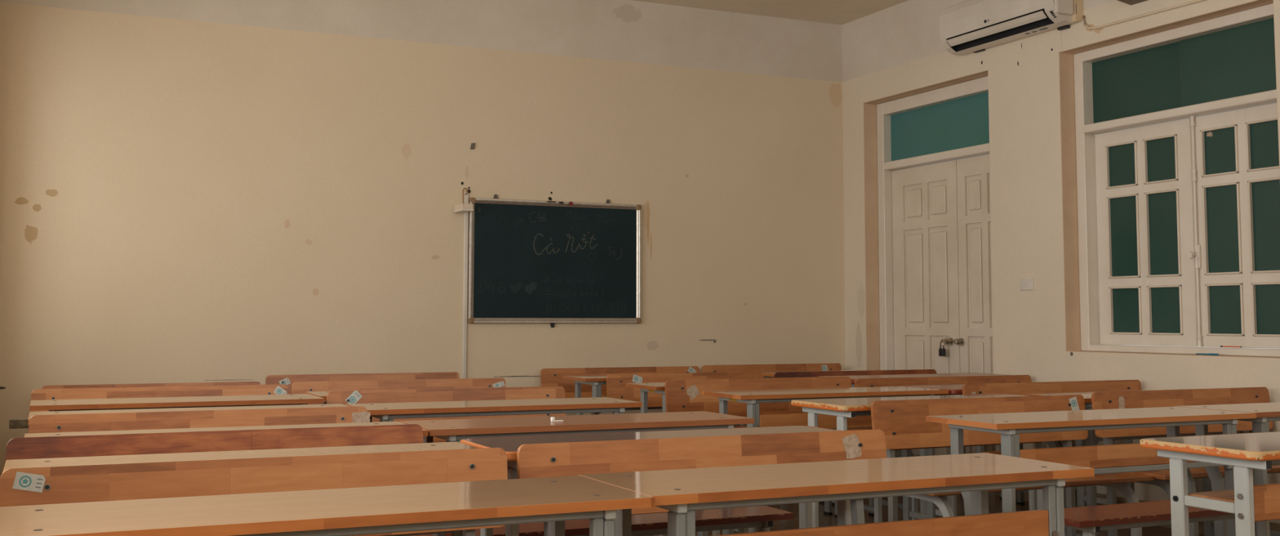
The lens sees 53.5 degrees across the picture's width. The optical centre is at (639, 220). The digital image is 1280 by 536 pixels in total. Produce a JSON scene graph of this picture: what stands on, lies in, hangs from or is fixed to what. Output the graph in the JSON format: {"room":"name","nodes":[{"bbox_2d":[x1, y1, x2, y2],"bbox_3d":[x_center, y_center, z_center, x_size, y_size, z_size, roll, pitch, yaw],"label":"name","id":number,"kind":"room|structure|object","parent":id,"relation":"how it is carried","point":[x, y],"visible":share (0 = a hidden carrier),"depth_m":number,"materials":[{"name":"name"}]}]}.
{"room":"classroom","nodes":[
{"label":"classroom","id":0,"kind":"room"},
{"bbox_2d":[0,0,845,477],"bbox_3d":[-1.142,0.078,8.638,6.792,3.408,0.200,2,-5,-25],"label":"wall","id":1,"kind":"structure","parent":0,"point":[191,190],"depth_m":8.29,"materials":[{"name":"paint"}]},
{"bbox_2d":[462,191,468,377],"bbox_3d":[-1.167,0.727,8.458,0.026,1.845,0.014,2,-5,-25],"label":"conduit","id":2,"kind":"object","parent":1,"relation":"attached to","point":[466,196],"visible":0.58,"depth_m":8.47,"materials":[{"name":"white plastic"}]},
{"bbox_2d":[453,203,473,213],"bbox_3d":[-1.168,-0.084,8.407,0.080,0.046,0.187,2,-5,-25],"label":"junction box","id":3,"kind":"object","parent":2,"relation":"attached to","point":[463,207],"visible":1,"depth_m":8.34,"materials":[{"name":"paint"}]},
{"bbox_2d":[462,187,468,203],"bbox_3d":[-1.170,-0.164,8.508,0.040,0.117,0.012,2,-5,-25],"label":"cable","id":4,"kind":"object","parent":3,"relation":"attached to","point":[464,188],"visible":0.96,"depth_m":8.51,"materials":[{"name":"plastic"}]},
{"bbox_2d":[470,142,475,149],"bbox_3d":[-1.129,-0.505,8.571,0.033,0.045,0.012,2,-5,-25],"label":"clip","id":5,"kind":"object","parent":1,"relation":"attached to","point":[473,144],"visible":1,"depth_m":8.56,"materials":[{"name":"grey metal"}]},
{"bbox_2d":[467,194,641,327],"bbox_3d":[-0.570,0.283,8.759,1.266,0.898,0.031,2,-5,-25],"label":"chalkboard","id":6,"kind":"object","parent":1,"relation":"attached to","point":[530,260],"visible":1,"depth_m":8.74,"materials":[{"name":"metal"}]},
{"bbox_2d":[632,0,907,24],"bbox_3d":[0.963,-2.041,4.251,6.792,0.150,10.200,2,-5,-25],"label":"ceiling","id":7,"kind":"structure","parent":0,"point":[829,11],"depth_m":9.35,"materials":[{"name":"paint"}]},
{"bbox_2d":[648,492,1204,535],"bbox_3d":[0.957,1.482,3.979,6.792,0.100,10.200,2,-5,-25],"label":"floor","id":8,"kind":"structure","parent":0,"point":[995,503],"depth_m":7.23,"materials":[{"name":"brown tile"}]},
{"bbox_2d":[8,417,28,428],"bbox_3d":[-1.942,1.165,5.226,1.205,0.713,0.300,2,-5,-25],"label":"bench","id":9,"kind":"object","parent":8,"relation":"on","point":[13,423],"visible":0.07,"depth_m":5.11,"materials":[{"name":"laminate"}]},
{"bbox_2d":[41,381,260,388],"bbox_3d":[-2.753,1.303,7.212,1.195,0.740,0.459,2,-5,-25],"label":"school desk","id":10,"kind":"object","parent":8,"relation":"on","point":[233,383],"visible":0.16,"depth_m":7.39,"materials":[{"name":"wood"}]},
{"bbox_2d":[30,383,288,411],"bbox_3d":[-2.287,1.200,6.121,1.200,0.780,0.459,2,-5,-25],"label":"bench","id":11,"kind":"object","parent":8,"relation":"on","point":[280,388],"visible":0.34,"depth_m":6.29,"materials":[{"name":"wood"}]},
{"bbox_2d":[29,393,324,411],"bbox_3d":[-2.073,1.179,5.689,1.215,0.756,0.400,2,-5,-25],"label":"school desk","id":12,"kind":"object","parent":8,"relation":"on","point":[80,404],"visible":0.4,"depth_m":5.61,"materials":[{"name":"brown wood"}]},
{"bbox_2d":[27,403,350,424],"bbox_3d":[-1.745,1.125,4.984,1.205,0.756,0.400,2,-5,-25],"label":"school desk","id":13,"kind":"object","parent":8,"relation":"on","point":[114,411],"visible":0.17,"depth_m":5.07,"materials":[{"name":"brown wood"}]},
{"bbox_2d":[28,405,370,433],"bbox_3d":[-1.518,1.076,4.498,1.197,0.780,0.459,2,-5,-25],"label":"bench","id":14,"kind":"object","parent":8,"relation":"on","point":[296,415],"visible":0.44,"depth_m":4.66,"materials":[{"name":"wood"}]},
{"bbox_2d":[5,423,432,535],"bbox_3d":[-1.175,1.012,3.663,1.205,0.780,0.459,2,-5,-25],"label":"bench","id":15,"kind":"object","parent":8,"relation":"on","point":[73,446],"visible":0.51,"depth_m":3.82,"materials":[{"name":"red laminate"}]},
{"bbox_2d":[24,421,427,436],"bbox_3d":[-1.321,1.055,4.059,1.195,0.756,0.400,2,-5,-25],"label":"school desk","id":16,"kind":"object","parent":8,"relation":"on","point":[379,423],"visible":0.16,"depth_m":4.18,"materials":[{"name":"brown wood"}]},
{"bbox_2d":[2,441,477,535],"bbox_3d":[-1.006,0.998,3.314,1.200,0.756,0.400,2,-5,-25],"label":"school desk","id":17,"kind":"object","parent":8,"relation":"on","point":[219,455],"visible":0.24,"depth_m":3.38,"materials":[{"name":"brown wood"}]},
{"bbox_2d":[0,447,507,535],"bbox_3d":[-0.824,0.956,2.924,1.200,0.780,0.459,2,-5,-25],"label":"bench","id":18,"kind":"object","parent":8,"relation":"on","point":[147,480],"visible":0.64,"depth_m":3.08,"materials":[{"name":"wood"}]},
{"bbox_2d":[0,475,653,535],"bbox_3d":[-0.619,0.936,2.498,1.243,0.756,0.400,2,-5,-25],"label":"school desk","id":19,"kind":"object","parent":8,"relation":"on","point":[348,511],"visible":1,"depth_m":2.46,"materials":[{"name":"brown wood"}]},
{"bbox_2d":[265,371,459,394],"bbox_3d":[-1.622,1.319,7.659,1.195,0.780,0.459,2,-5,-25],"label":"bench","id":20,"kind":"object","parent":8,"relation":"on","point":[288,380],"visible":0.27,"depth_m":7.82,"materials":[{"name":"wood"}]},
{"bbox_2d":[291,377,505,404],"bbox_3d":[-1.245,1.259,6.866,1.200,0.780,0.459,2,-5,-25],"label":"bench","id":21,"kind":"object","parent":8,"relation":"on","point":[298,387],"visible":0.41,"depth_m":7.03,"materials":[{"name":"wood"}]},
{"bbox_2d":[305,386,529,404],"bbox_3d":[-1.035,1.234,6.372,1.215,0.756,0.400,2,-5,-25],"label":"school desk","id":22,"kind":"object","parent":8,"relation":"on","point":[320,393],"visible":0.06,"depth_m":6.25,"materials":[{"name":"brown wood"}]},
{"bbox_2d":[326,386,565,422],"bbox_3d":[-0.846,1.191,5.985,1.190,0.781,0.459,2,-5,-25],"label":"bench","id":23,"kind":"object","parent":8,"relation":"on","point":[346,397],"visible":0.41,"depth_m":6.16,"materials":[{"name":"wood"}]},
{"bbox_2d":[345,396,642,442],"bbox_3d":[-0.626,1.165,5.468,1.215,0.756,0.400,2,-5,-25],"label":"school desk","id":24,"kind":"object","parent":8,"relation":"on","point":[385,411],"visible":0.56,"depth_m":5.37,"materials":[{"name":"brown wood"}]},
{"bbox_2d":[400,410,754,535],"bbox_3d":[-0.218,1.097,4.579,1.225,0.756,0.400,2,-5,-25],"label":"school desk","id":25,"kind":"object","parent":8,"relation":"on","point":[448,429],"visible":0.46,"depth_m":4.50,"materials":[{"name":"brown laminate"}]},
{"bbox_2d":[550,416,563,421],"bbox_3d":[-0.296,0.705,4.517,0.044,0.016,0.016,2,-5,-25],"label":"paper scrap","id":26,"kind":"object","parent":25,"relation":"on","point":[552,418],"visible":1,"depth_m":4.51,"materials":[{"name":"white paper"}]},
{"bbox_2d":[444,505,793,535],"bbox_3d":[-0.065,1.224,4.242,1.200,0.451,0.251,2,-5,-25],"label":"bench","id":27,"kind":"object","parent":8,"relation":"on","point":[742,518],"visible":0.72,"depth_m":4.29,"materials":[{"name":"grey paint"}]},
{"bbox_2d":[540,365,699,397],"bbox_3d":[-0.048,1.392,8.606,1.200,0.785,0.459,2,-5,-25],"label":"bench","id":28,"kind":"object","parent":8,"relation":"on","point":[548,376],"visible":0.3,"depth_m":8.67,"materials":[{"name":"wood"}]},
{"bbox_2d":[561,374,746,425],"bbox_3d":[0.133,1.374,8.175,1.215,0.756,0.400,2,-5,-25],"label":"school desk","id":29,"kind":"object","parent":8,"relation":"on","point":[597,380],"visible":0.22,"depth_m":7.92,"materials":[{"name":"brown wood"}]},
{"bbox_2d":[460,425,851,535],"bbox_3d":[0.095,1.045,3.899,1.233,0.756,0.433,2,-5,-25],"label":"school desk","id":30,"kind":"object","parent":8,"relation":"on","point":[510,444],"visible":0.17,"depth_m":3.97,"materials":[{"name":"laminate"}]},
{"bbox_2d":[606,371,764,427],"bbox_3d":[0.374,1.335,7.823,1.105,0.780,0.459,2,-5,-25],"label":"bench","id":31,"kind":"object","parent":8,"relation":"on","point":[615,383],"visible":0.36,"depth_m":7.88,"materials":[{"name":"wood"}]},
{"bbox_2d":[516,428,886,535],"bbox_3d":[0.290,1.002,3.504,1.200,0.780,0.459,2,-5,-25],"label":"bench","id":32,"kind":"object","parent":8,"relation":"on","point":[567,458],"visible":0.55,"depth_m":3.66,"materials":[{"name":"wood"}]},
{"bbox_2d":[625,382,832,515],"bbox_3d":[0.548,1.303,7.246,1.205,0.756,0.400,2,-5,-25],"label":"school desk","id":33,"kind":"object","parent":8,"relation":"on","point":[655,387],"visible":0.18,"depth_m":7.14,"materials":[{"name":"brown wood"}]},
{"bbox_2d":[701,362,841,425],"bbox_3d":[1.053,1.431,9.115,1.175,0.790,0.459,2,-5,-25],"label":"bench","id":34,"kind":"object","parent":8,"relation":"on","point":[786,366],"visible":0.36,"depth_m":9.29,"materials":[{"name":"wood"}]},
{"bbox_2d":[664,376,882,535],"bbox_3d":[0.751,1.256,6.871,1.185,0.792,0.459,2,-5,-25],"label":"bench","id":35,"kind":"object","parent":8,"relation":"on","point":[681,395],"visible":0.44,"depth_m":6.96,"materials":[{"name":"wood"}]},
{"bbox_2d":[702,386,948,533],"bbox_3d":[0.957,1.245,6.484,1.235,0.756,0.400,2,-5,-25],"label":"school desk","id":36,"kind":"object","parent":8,"relation":"on","point":[753,397],"visible":0.51,"depth_m":6.37,"materials":[{"name":"brown wood"}]},
{"bbox_2d":[762,368,902,457],"bbox_3d":[1.329,1.425,8.809,1.110,0.756,0.400,2,-5,-25],"label":"school desk","id":37,"kind":"object","parent":8,"relation":"on","point":[766,374],"visible":0.12,"depth_m":8.88,"materials":[{"name":"brown wood"}]},
{"bbox_2d":[577,452,1094,535],"bbox_3d":[0.486,0.978,3.025,1.207,0.756,0.400,2,-5,-25],"label":"school desk","id":38,"kind":"object","parent":8,"relation":"on","point":[681,491],"visible":0.91,"depth_m":2.96,"materials":[{"name":"brown wood"}]},
{"bbox_2d":[773,368,965,502],"bbox_3d":[1.518,1.367,8.208,1.275,0.780,0.459,2,-5,-25],"label":"bench","id":39,"kind":"object","parent":8,"relation":"on","point":[782,374],"visible":0.14,"depth_m":8.36,"materials":[{"name":"red laminate"}]},
{"bbox_2d":[818,372,1003,505],"bbox_3d":[1.724,1.343,7.828,1.223,0.771,0.433,2,-5,-25],"label":"school desk","id":40,"kind":"object","parent":8,"relation":"on","point":[853,377],"visible":0.09,"depth_m":7.92,"materials":[{"name":"paint"}]},
{"bbox_2d":[791,393,1046,527],"bbox_3d":[1.319,1.192,5.783,1.223,0.756,0.433,2,-5,-25],"label":"school desk","id":41,"kind":"object","parent":8,"relation":"on","point":[842,407],"visible":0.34,"depth_m":5.64,"materials":[{"name":"paint"}]},
{"bbox_2d":[854,374,1066,519],"bbox_3d":[1.897,1.302,7.362,1.290,0.780,0.459,2,-5,-25],"label":"bench","id":42,"kind":"object","parent":8,"relation":"on","point":[891,381],"visible":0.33,"depth_m":7.50,"materials":[{"name":"wood"}]},
{"bbox_2d":[904,383,1114,515],"bbox_3d":[2.092,1.289,7.025,1.233,0.756,0.433,2,-5,-25],"label":"school desk","id":43,"kind":"object","parent":8,"relation":"on","point":[953,388],"visible":0.14,"depth_m":6.88,"materials":[{"name":"brown laminate"}]},
{"bbox_2d":[870,394,1153,535],"bbox_3d":[1.591,1.155,5.429,1.175,0.775,0.459,2,-5,-25],"label":"bench","id":44,"kind":"object","parent":8,"relation":"on","point":[904,424],"visible":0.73,"depth_m":5.49,"materials":[{"name":"wood"}]},
{"bbox_2d":[962,379,1142,510],"bbox_3d":[2.297,1.240,6.601,1.225,0.788,0.459,2,-5,-25],"label":"bench","id":45,"kind":"object","parent":8,"relation":"on","point":[1015,388],"visible":0.27,"depth_m":6.75,"materials":[{"name":"wood"}]},
{"bbox_2d":[925,406,1256,535],"bbox_3d":[1.750,1.122,4.867,1.290,0.756,0.400,2,-5,-25],"label":"school desk","id":46,"kind":"object","parent":8,"relation":"on","point":[1123,457],"visible":0.68,"depth_m":4.74,"materials":[{"name":"brown wood"}]},
{"bbox_2d":[1023,388,1244,535],"bbox_3d":[2.490,1.232,6.274,1.140,0.756,0.400,2,-5,-25],"label":"school desk","id":47,"kind":"object","parent":8,"relation":"on","point":[1091,439],"visible":0.24,"depth_m":6.09,"materials":[{"name":"brown wood"}]},
{"bbox_2d":[1063,499,1270,535],"bbox_3d":[1.954,1.252,4.570,1.200,0.451,0.251,2,-5,-25],"label":"bench","id":48,"kind":"object","parent":8,"relation":"on","point":[1091,519],"visible":0.45,"depth_m":4.42,"materials":[{"name":"red laminate"}]},
{"bbox_2d":[1091,386,1279,535],"bbox_3d":[2.674,1.185,5.874,1.145,0.788,0.459,2,-5,-25],"label":"bench","id":49,"kind":"object","parent":8,"relation":"on","point":[1161,397],"visible":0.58,"depth_m":5.96,"materials":[{"name":"wood"}]},
{"bbox_2d":[1139,431,1279,535],"bbox_3d":[2.176,1.051,3.938,1.243,0.756,0.433,2,-5,-25],"label":"school desk","id":50,"kind":"object","parent":8,"relation":"on","point":[1250,503],"visible":1,"depth_m":3.70,"materials":[{"name":"metal"}]},
{"bbox_2d":[1187,488,1234,502],"bbox_3d":[2.179,0.837,3.949,1.091,0.015,0.210,2,-5,-25],"label":"shelf","id":51,"kind":"object","parent":50,"relation":"attached to","point":[1228,495],"depth_m":3.77,"materials":[{"name":"brown wood"}]},
{"bbox_2d":[1173,401,1279,535],"bbox_3d":[2.873,1.165,5.408,1.175,0.756,0.400,2,-5,-25],"label":"school desk","id":52,"kind":"object","parent":8,"relation":"on","point":[1265,412],"visible":0.41,"depth_m":5.22,"materials":[{"name":"brown wood"}]},
{"bbox_2d":[841,0,1279,523],"bbox_3d":[3.837,-0.160,5.443,0.450,3.408,9.800,2,-5,-25],"label":"wall","id":53,"kind":"structure","parent":0,"point":[899,48],"depth_m":7.98,"materials":[{"name":"paint"}]},
{"bbox_2d":[863,70,994,371],"bbox_3d":[2.040,0.430,8.894,0.116,2.754,1.417,2,-5,-25],"label":"trim","id":54,"kind":"structure","parent":53,"relation":"attached to","point":[873,351],"depth_m":9.54,"materials":[{"name":"paint"}]},
{"bbox_2d":[876,75,995,457],"bbox_3d":[2.161,0.438,8.949,0.150,2.748,1.407,2,-5,-25],"label":"door","id":55,"kind":"structure","parent":53,"relation":"in","point":[935,249],"depth_m":9.06,"materials":[{"name":"white paint"}]},
{"bbox_2d":[938,340,945,355],"bbox_3d":[2.115,0.892,8.886,0.024,0.108,0.052,2,-5,-25],"label":"padlock","id":56,"kind":"object","parent":55,"relation":"hanging from","point":[941,351],"visible":1,"depth_m":8.87,"materials":[{"name":"black metal"}]},
{"bbox_2d":[941,338,955,342],"bbox_3d":[2.141,0.830,8.805,0.012,0.024,0.160,2,-5,-25],"label":"chain","id":57,"kind":"object","parent":55,"relation":"hanging from","point":[948,340],"visible":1,"depth_m":8.80,"materials":[{"name":"silver metal"}]},
{"bbox_2d":[938,0,1083,55],"bbox_3d":[2.321,-1.300,8.030,0.209,0.328,1.091,2,-5,-25],"label":"air conditioner","id":58,"kind":"object","parent":53,"relation":"attached to","point":[969,26],"visible":1,"depth_m":8.00,"materials":[{"name":"white plastic"}]},
{"bbox_2d":[1019,278,1033,289],"bbox_3d":[2.413,0.397,7.929,0.013,0.072,0.116,2,-5,-25],"label":"wall switch","id":59,"kind":"object","parent":53,"relation":"attached to","point":[1024,283],"visible":1,"depth_m":7.92,"materials":[{"name":"white plastic"}]},
{"bbox_2d":[1117,0,1147,4],"bbox_3d":[2.780,-1.349,7.109,0.151,0.220,0.240,2,-5,-25],"label":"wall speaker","id":60,"kind":"object","parent":53,"relation":"attached to","point":[1127,2],"visible":1,"depth_m":7.19,"materials":[{"name":"black plastic"}]},
{"bbox_2d":[995,488,1279,535],"bbox_3d":[3.980,1.413,4.456,0.012,0.120,8.112,2,-5,-25],"label":"baseboard","id":61,"kind":"structure","parent":53,"relation":"attached to","point":[1273,526],"depth_m":7.14,"materials":[{"name":"tile"}]},
{"bbox_2d":[1082,0,1204,29],"bbox_3d":[3.614,-1.321,5.455,0.015,0.119,4.649,2,-5,-25],"label":"cable conduit","id":62,"kind":"object","parent":53,"relation":"attached to","point":[1194,1],"visible":1,"depth_m":7.15,"materials":[{"name":"white plastic"}]},
{"bbox_2d":[1058,0,1279,358],"bbox_3d":[2.925,-0.173,7.026,0.116,1.822,1.507,2,-5,-25],"label":"trim","id":63,"kind":"structure","parent":53,"relation":"attached to","point":[1066,61],"depth_m":7.68,"materials":[{"name":"paint"}]},
{"bbox_2d":[1195,352,1218,355],"bbox_3d":[3.021,0.710,6.766,0.011,0.011,0.140,2,-5,-25],"label":"ballpoint pen","id":64,"kind":"object","parent":63,"relation":"on","point":[1210,353],"visible":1,"depth_m":6.75,"materials":[{"name":"blue plastic"}]},
{"bbox_2d":[1073,3,1279,356],"bbox_3d":[3.038,-0.169,7.079,0.167,1.810,1.495,2,-5,-25],"label":"window","id":65,"kind":"structure","parent":53,"relation":"in","point":[1178,175],"depth_m":7.09,"materials":[{"name":"white paint"}]},
{"bbox_2d":[1220,345,1242,346],"bbox_3d":[3.124,0.664,6.708,0.008,0.008,0.136,2,-5,-25],"label":"pencil","id":66,"kind":"object","parent":65,"relation":"on","point":[1220,345],"visible":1,"depth_m":6.73,"materials":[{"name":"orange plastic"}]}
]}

